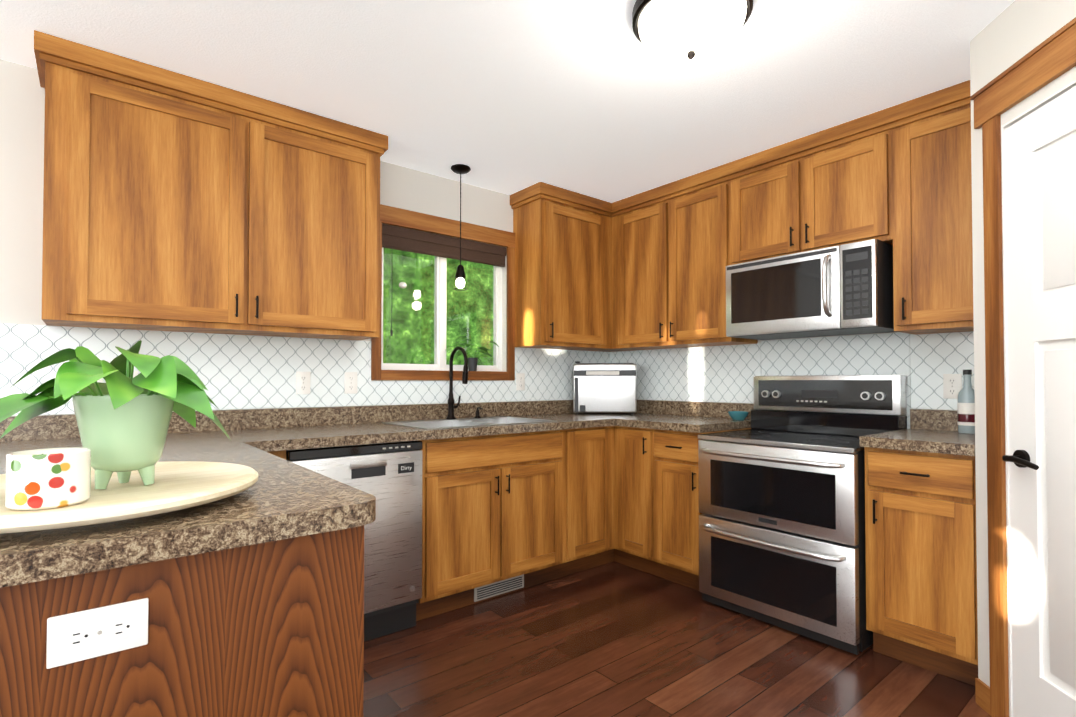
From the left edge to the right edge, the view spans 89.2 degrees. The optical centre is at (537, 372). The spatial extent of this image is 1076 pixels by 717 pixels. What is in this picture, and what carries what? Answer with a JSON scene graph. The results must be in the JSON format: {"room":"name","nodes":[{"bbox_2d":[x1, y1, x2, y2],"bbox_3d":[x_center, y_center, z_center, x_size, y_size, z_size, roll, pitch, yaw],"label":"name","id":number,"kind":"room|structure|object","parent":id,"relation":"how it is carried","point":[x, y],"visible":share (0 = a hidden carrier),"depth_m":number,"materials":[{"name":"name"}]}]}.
{"room":"kitchen","nodes":[
{"label":"kitchen","id":0,"kind":"room"},
{"bbox_2d":[0,59,552,415],"bbox_3d":[-2.181,-0.011,2.147,7.240,2.440,0.120,1,-1,-39],"label":"wall","id":1,"kind":"structure","parent":0,"point":[22,106],"depth_m":2.20,"materials":[{"name":"white paint"}]},
{"bbox_2d":[0,323,371,415],"bbox_3d":[-1.966,-0.008,2.238,2.648,0.362,0.008,1,-1,-39],"label":"tile backsplash","id":2,"kind":"structure","parent":1,"relation":"attached to","point":[232,371],"depth_m":2.62,"materials":[{"name":"white tile"}]},
{"bbox_2d":[296,372,310,393],"bbox_3d":[-1.220,0.056,2.835,0.072,0.118,0.008,1,-1,-39],"label":"electrical outlet","id":3,"kind":"object","parent":2,"relation":"attached to","point":[302,382],"visible":1,"depth_m":2.83,"materials":[{"name":"white plastic"}]},
{"bbox_2d":[344,372,356,393],"bbox_3d":[-1.026,0.059,2.993,0.072,0.118,0.008,1,-1,-39],"label":"electrical outlet","id":4,"kind":"object","parent":2,"relation":"attached to","point":[350,382],"visible":1,"depth_m":2.99,"materials":[{"name":"white plastic"}]},
{"bbox_2d":[38,31,385,339],"bbox_3d":[-1.399,-0.704,2.510,1.285,1.038,0.318,1,-1,-39],"label":"upper cabinet","id":5,"kind":"object","parent":1,"relation":"attached to","point":[174,201],"depth_m":2.29,"materials":[{"name":"brown wood"}]},
{"bbox_2d":[371,380,513,404],"bbox_3d":[-0.553,0.122,3.388,0.999,0.140,0.008,1,-1,-39],"label":"tile backsplash","id":6,"kind":"structure","parent":1,"relation":"attached to","point":[383,392],"depth_m":3.33,"materials":[{"name":"white tile"}]},
{"bbox_2d":[371,204,514,379],"bbox_3d":[-0.585,-0.449,3.433,1.016,1.000,0.136,1,-1,-39],"label":"window","id":7,"kind":"structure","parent":1,"relation":"in","point":[399,217],"depth_m":3.42,"materials":[{"name":"brown wood"}]},
{"bbox_2d":[399,282,406,287],"bbox_3d":[-0.805,-0.650,3.248,0.048,0.304,0.047,1,-1,-39],"label":"ornament","id":8,"kind":"object","parent":7,"relation":"hanging from","point":[402,284],"visible":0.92,"depth_m":3.23,"materials":[{"name":"white plastic"}]},
{"bbox_2d":[382,224,505,335],"bbox_3d":[-0.566,-0.525,3.411,0.882,0.642,0.039,1,-1,-39],"label":"window shade","id":9,"kind":"object","parent":7,"relation":"attached to","point":[408,240],"visible":0.85,"depth_m":3.37,"materials":[{"name":"black plastic"}]},
{"bbox_2d":[445,336,498,370],"bbox_3d":[-0.417,-0.118,3.496,0.385,0.220,0.138,1,-1,-39],"label":"potted plant","id":10,"kind":"object","parent":7,"relation":"on","point":[472,363],"visible":0.94,"depth_m":3.50,"materials":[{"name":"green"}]},
{"bbox_2d":[510,182,609,351],"bbox_3d":[0.156,-0.685,3.778,0.579,1.033,0.318,1,-1,-39],"label":"upper cabinet","id":11,"kind":"object","parent":1,"relation":"attached to","point":[562,236],"depth_m":3.63,"materials":[{"name":"brown wood"}]},
{"bbox_2d":[513,347,609,400],"bbox_3d":[0.200,0.017,4.004,0.944,0.372,0.008,1,-1,-39],"label":"tile backsplash","id":12,"kind":"structure","parent":1,"relation":"attached to","point":[548,374],"depth_m":3.90,"materials":[{"name":"white tile"}]},
{"bbox_2d":[516,373,524,389],"bbox_3d":[-0.119,0.066,3.732,0.072,0.118,0.008,1,-1,-39],"label":"electrical outlet","id":13,"kind":"object","parent":12,"relation":"attached to","point":[520,381],"visible":1,"depth_m":3.73,"materials":[{"name":"white plastic"}]},
{"bbox_2d":[0,0,1014,202],"bbox_3d":[0.069,-1.327,-0.590,7.240,0.100,7.240,1,-1,-39],"label":"ceiling","id":14,"kind":"structure","parent":0,"point":[597,99],"depth_m":2.22,"materials":[{"name":"white paint"}]},
{"bbox_2d":[450,164,470,290],"bbox_3d":[-0.459,-0.850,3.230,0.120,0.724,0.120,1,-1,-39],"label":"pendant light","id":15,"kind":"object","parent":14,"relation":"hanging from","point":[460,274],"visible":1,"depth_m":3.21,"materials":[{"name":"black metal"}]},
{"bbox_2d":[632,0,752,63],"bbox_3d":[0.515,-1.141,1.835,0.390,0.187,0.390,1,-1,-39],"label":"ceiling light","id":16,"kind":"object","parent":14,"relation":"attached to","point":[682,31],"visible":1,"depth_m":1.76,"materials":[{"name":"white glass"}]},
{"bbox_2d":[363,561,990,716],"bbox_3d":[0.069,1.213,-0.633,7.240,0.100,7.240,1,-1,-39],"label":"floor","id":17,"kind":"structure","parent":0,"point":[613,639],"depth_m":2.25,"materials":[{"name":"brown wood"}]},
{"bbox_2d":[0,525,363,716],"bbox_3d":[-1.327,0.751,1.506,0.970,0.894,1.928,1,-1,-39],"label":"base cabinet","id":18,"kind":"object","parent":17,"relation":"on","point":[271,629],"visible":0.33,"depth_m":0.91,"materials":[{"name":"brown wood"}]},
{"bbox_2d":[46,598,148,668],"bbox_3d":[-0.653,0.387,0.812,0.118,0.072,0.008,1,-1,-39],"label":"outlet","id":19,"kind":"object","parent":18,"relation":"attached to","point":[85,634],"visible":1,"depth_m":0.81,"materials":[{"name":"white plastic"}]},
{"bbox_2d":[0,436,375,587],"bbox_3d":[-1.120,0.276,1.237,1.060,0.043,1.290,1,-1,-39],"label":"countertop","id":20,"kind":"structure","parent":18,"relation":"on","point":[281,499],"depth_m":0.93,"materials":[{"name":"stone"}]},
{"bbox_2d":[0,461,257,533],"bbox_3d":[-0.847,0.229,1.030,0.568,0.042,0.568,1,-1,-39],"label":"wood tray","id":21,"kind":"object","parent":20,"relation":"on","point":[177,485],"visible":0.75,"depth_m":0.94,"materials":[{"name":"beige wood"}]},
{"bbox_2d":[5,447,90,509],"bbox_3d":[-0.784,0.169,0.876,0.102,0.084,0.102,1,-1,-39],"label":"candle jar","id":22,"kind":"object","parent":21,"relation":"on","point":[40,479],"visible":1,"depth_m":0.84,"materials":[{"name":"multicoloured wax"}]},
{"bbox_2d":[0,340,229,488],"bbox_3d":[-0.805,0.074,1.012,0.409,0.281,0.310,1,-1,-39],"label":"potted plant","id":23,"kind":"object","parent":21,"relation":"on","point":[123,416],"visible":0.98,"depth_m":0.98,"materials":[{"name":"green plant"}]},
{"bbox_2d":[268,450,285,459],"bbox_3d":[-1.294,0.766,2.391,0.198,0.894,0.598,1,-1,-39],"label":"base cabinet","id":24,"kind":"object","parent":17,"relation":"on","point":[282,454],"depth_m":2.21,"materials":[{"name":"brown wood"}]},
{"bbox_2d":[286,441,422,641],"bbox_3d":[-0.958,0.771,2.612,0.596,0.885,0.584,1,-1,-39],"label":"dishwasher","id":25,"kind":"object","parent":17,"relation":"on","point":[392,563],"visible":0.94,"depth_m":2.48,"materials":[{"name":"grey metal"}]},
{"bbox_2d":[492,426,615,583],"bbox_3d":[0.101,0.784,3.515,0.515,0.894,0.618,1,-1,-39],"label":"base cabinet","id":26,"kind":"object","parent":17,"relation":"on","point":[537,507],"depth_m":3.12,"materials":[{"name":"brown wood"}]},
{"bbox_2d":[474,574,523,601],"bbox_3d":[-0.208,1.173,2.975,0.330,0.076,0.008,1,-1,-39],"label":"air vent","id":27,"kind":"object","parent":26,"relation":"attached to","point":[497,588],"visible":0.79,"depth_m":2.96,"materials":[{"name":"grey metal"}]},
{"bbox_2d":[616,426,639,569],"bbox_3d":[0.846,0.784,3.469,0.618,0.894,0.340,1,-1,-39],"label":"base cabinet","id":28,"kind":"object","parent":17,"relation":"on","point":[627,438],"depth_m":3.36,"materials":[{"name":"brown wood"}]},
{"bbox_2d":[0,400,615,451],"bbox_3d":[-0.684,0.255,2.854,3.778,0.138,0.665,1,-1,-39],"label":"countertop","id":29,"kind":"structure","parent":28,"relation":"on","point":[317,427],"depth_m":2.68,"materials":[{"name":"stone"}]},
{"bbox_2d":[446,346,482,419],"bbox_3d":[-0.408,0.067,3.295,0.240,0.435,0.210,1,-1,-39],"label":"faucet","id":30,"kind":"object","parent":29,"relation":"on","point":[451,407],"visible":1,"depth_m":3.28,"materials":[{"name":"black metal"}]},
{"bbox_2d":[382,416,554,428],"bbox_3d":[-0.381,0.376,3.114,0.840,0.189,0.535,1,-1,-39],"label":"sink","id":31,"kind":"object","parent":29,"relation":"in","point":[457,422],"visible":0.27,"depth_m":3.19,"materials":[{"name":"silver metal"}]},
{"bbox_2d":[573,361,636,414],"bbox_3d":[0.475,0.111,3.892,0.440,0.373,0.188,0,-1,6],"label":"toaster oven","id":32,"kind":"object","parent":29,"relation":"on","point":[604,387],"visible":1,"depth_m":3.81,"materials":[{"name":"silver metal"}]},
{"bbox_2d":[616,400,755,432],"bbox_3d":[0.923,0.264,3.351,0.658,0.138,0.595,1,-1,-39],"label":"countertop","id":33,"kind":"structure","parent":28,"relation":"on","point":[685,416],"depth_m":3.43,"materials":[{"name":"stone"}]},
{"bbox_2d":[728,411,748,419],"bbox_3d":[1.214,0.264,3.304,0.124,0.048,0.124,1,-1,-39],"label":"bowl","id":34,"kind":"object","parent":33,"relation":"on","point":[738,415],"visible":1,"depth_m":3.27,"materials":[{"name":"teal ceramic"}]},
{"bbox_2d":[640,428,750,590],"bbox_3d":[0.996,0.781,3.285,0.618,0.894,0.415,1,-1,-39],"label":"base cabinet","id":35,"kind":"object","parent":17,"relation":"on","point":[669,460],"depth_m":3.11,"materials":[{"name":"brown wood"}]},
{"bbox_2d":[698,375,906,654],"bbox_3d":[1.310,0.611,2.770,0.728,1.193,0.774,1,-1,-39],"label":"range","id":36,"kind":"object","parent":17,"relation":"on","point":[782,510],"visible":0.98,"depth_m":2.61,"materials":[{"name":"grey metal"}]},
{"bbox_2d":[865,447,977,685],"bbox_3d":[1.747,0.765,2.365,0.618,0.894,0.388,1,-1,-39],"label":"base cabinet","id":37,"kind":"object","parent":17,"relation":"on","point":[921,546],"depth_m":2.17,"materials":[{"name":"brown wood"}]},
{"bbox_2d":[859,409,974,455],"bbox_3d":[1.736,0.247,2.365,0.645,0.138,0.389,1,-1,-39],"label":"countertop","id":38,"kind":"structure","parent":37,"relation":"on","point":[932,431],"depth_m":2.30,"materials":[{"name":"stone"}]},
{"bbox_2d":[957,370,974,433],"bbox_3d":[1.934,0.131,2.455,0.075,0.285,0.075,1,-1,-39],"label":"syrup bottle","id":39,"kind":"object","parent":38,"relation":"on","point":[966,410],"visible":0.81,"depth_m":2.44,"materials":[{"name":"clear glass"}]},
{"bbox_2d":[637,332,956,410],"bbox_3d":[2.866,-0.020,1.592,0.120,2.440,7.120,1,-1,-39],"label":"wall","id":40,"kind":"structure","parent":0,"point":[759,341],"depth_m":3.11,"materials":[{"name":"white paint"}]},
{"bbox_2d":[610,162,757,351],"bbox_3d":[0.933,-0.688,3.625,0.318,1.033,0.938,1,-1,-39],"label":"upper cabinet","id":41,"kind":"object","parent":40,"relation":"attached to","point":[645,270],"depth_m":3.46,"materials":[{"name":"brown wood"}]},
{"bbox_2d":[610,343,760,402],"bbox_3d":[0.965,0.013,3.819,0.008,0.372,1.260,1,-1,-39],"label":"tile backsplash","id":42,"kind":"structure","parent":40,"relation":"attached to","point":[725,373],"depth_m":3.68,"materials":[{"name":"white tile"}]},
{"bbox_2d":[730,106,893,264],"bbox_3d":[1.491,-0.913,2.944,0.318,0.606,0.829,1,-1,-39],"label":"upper cabinet","id":43,"kind":"object","parent":40,"relation":"attached to","point":[833,186],"depth_m":2.78,"materials":[{"name":"brown wood"}]},
{"bbox_2d":[726,239,895,339],"bbox_3d":[1.428,-0.403,2.884,0.475,0.402,0.760,1,-1,-39],"label":"microwave","id":44,"kind":"object","parent":43,"relation":"attached to","point":[844,289],"visible":1,"depth_m":2.70,"materials":[{"name":"grey metal"}]},
{"bbox_2d":[761,332,910,428],"bbox_3d":[1.612,0.064,3.025,0.008,0.520,0.781,1,-1,-39],"label":"tile backsplash","id":45,"kind":"structure","parent":40,"relation":"attached to","point":[880,354],"depth_m":2.97,"materials":[{"name":"white tile"}]},
{"bbox_2d":[886,80,973,334],"bbox_3d":[1.870,-0.707,2.476,0.318,1.033,0.368,1,-1,-39],"label":"upper cabinet","id":46,"kind":"object","parent":40,"relation":"attached to","point":[932,242],"depth_m":2.40,"materials":[{"name":"brown wood"}]},
{"bbox_2d":[910,331,973,409],"bbox_3d":[1.983,-0.007,2.571,0.008,0.372,0.390,1,-1,-39],"label":"tile backsplash","id":47,"kind":"structure","parent":40,"relation":"attached to","point":[935,357],"depth_m":2.63,"materials":[{"name":"white tile"}]},
{"bbox_2d":[943,374,961,398],"bbox_3d":[1.962,0.067,2.582,0.008,0.118,0.072,1,-1,-39],"label":"electrical outlet","id":48,"kind":"object","parent":47,"relation":"attached to","point":[952,385],"visible":0.98,"depth_m":2.58,"materials":[{"name":"white plastic"}]},
{"bbox_2d":[970,0,1075,716],"bbox_3d":[2.742,-0.047,-0.007,2.094,2.440,4.560,1,-1,-39],"label":"wall","id":49,"kind":"structure","parent":0,"point":[1015,31],"depth_m":1.96,"materials":[{"name":"white paint"}]},
{"bbox_2d":[975,678,989,714],"bbox_3d":[1.506,1.146,1.046,0.010,0.090,1.899,0,-1,6],"label":"baseboard","id":50,"kind":"structure","parent":49,"relation":"attached to","point":[982,692],"depth_m":1.96,"materials":[{"name":"brown wood"}]},
{"bbox_2d":[970,17,1075,716],"bbox_3d":[1.591,0.091,1.468,0.124,2.214,1.008,0,-1,6],"label":"door frame","id":51,"kind":"structure","parent":49,"relation":"attached to","point":[1051,58],"depth_m":1.87,"materials":[{"name":"brown wood"}]},
{"bbox_2d":[1002,86,1075,716],"bbox_3d":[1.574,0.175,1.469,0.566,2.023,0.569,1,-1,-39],"label":"pantry door","id":52,"kind":"structure","parent":49,"relation":"in","point":[1040,181],"depth_m":1.72,"materials":[{"name":"white paint"}]},
{"label":"outside","id":53,"kind":"structure","parent":0,"visible":0},
{"bbox_2d":[383,248,493,365],"bbox_3d":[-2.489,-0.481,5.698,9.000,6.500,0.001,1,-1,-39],"label":"trees","id":54,"kind":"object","parent":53,"point":[428,264],"depth_m":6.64,"materials":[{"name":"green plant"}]}
]}

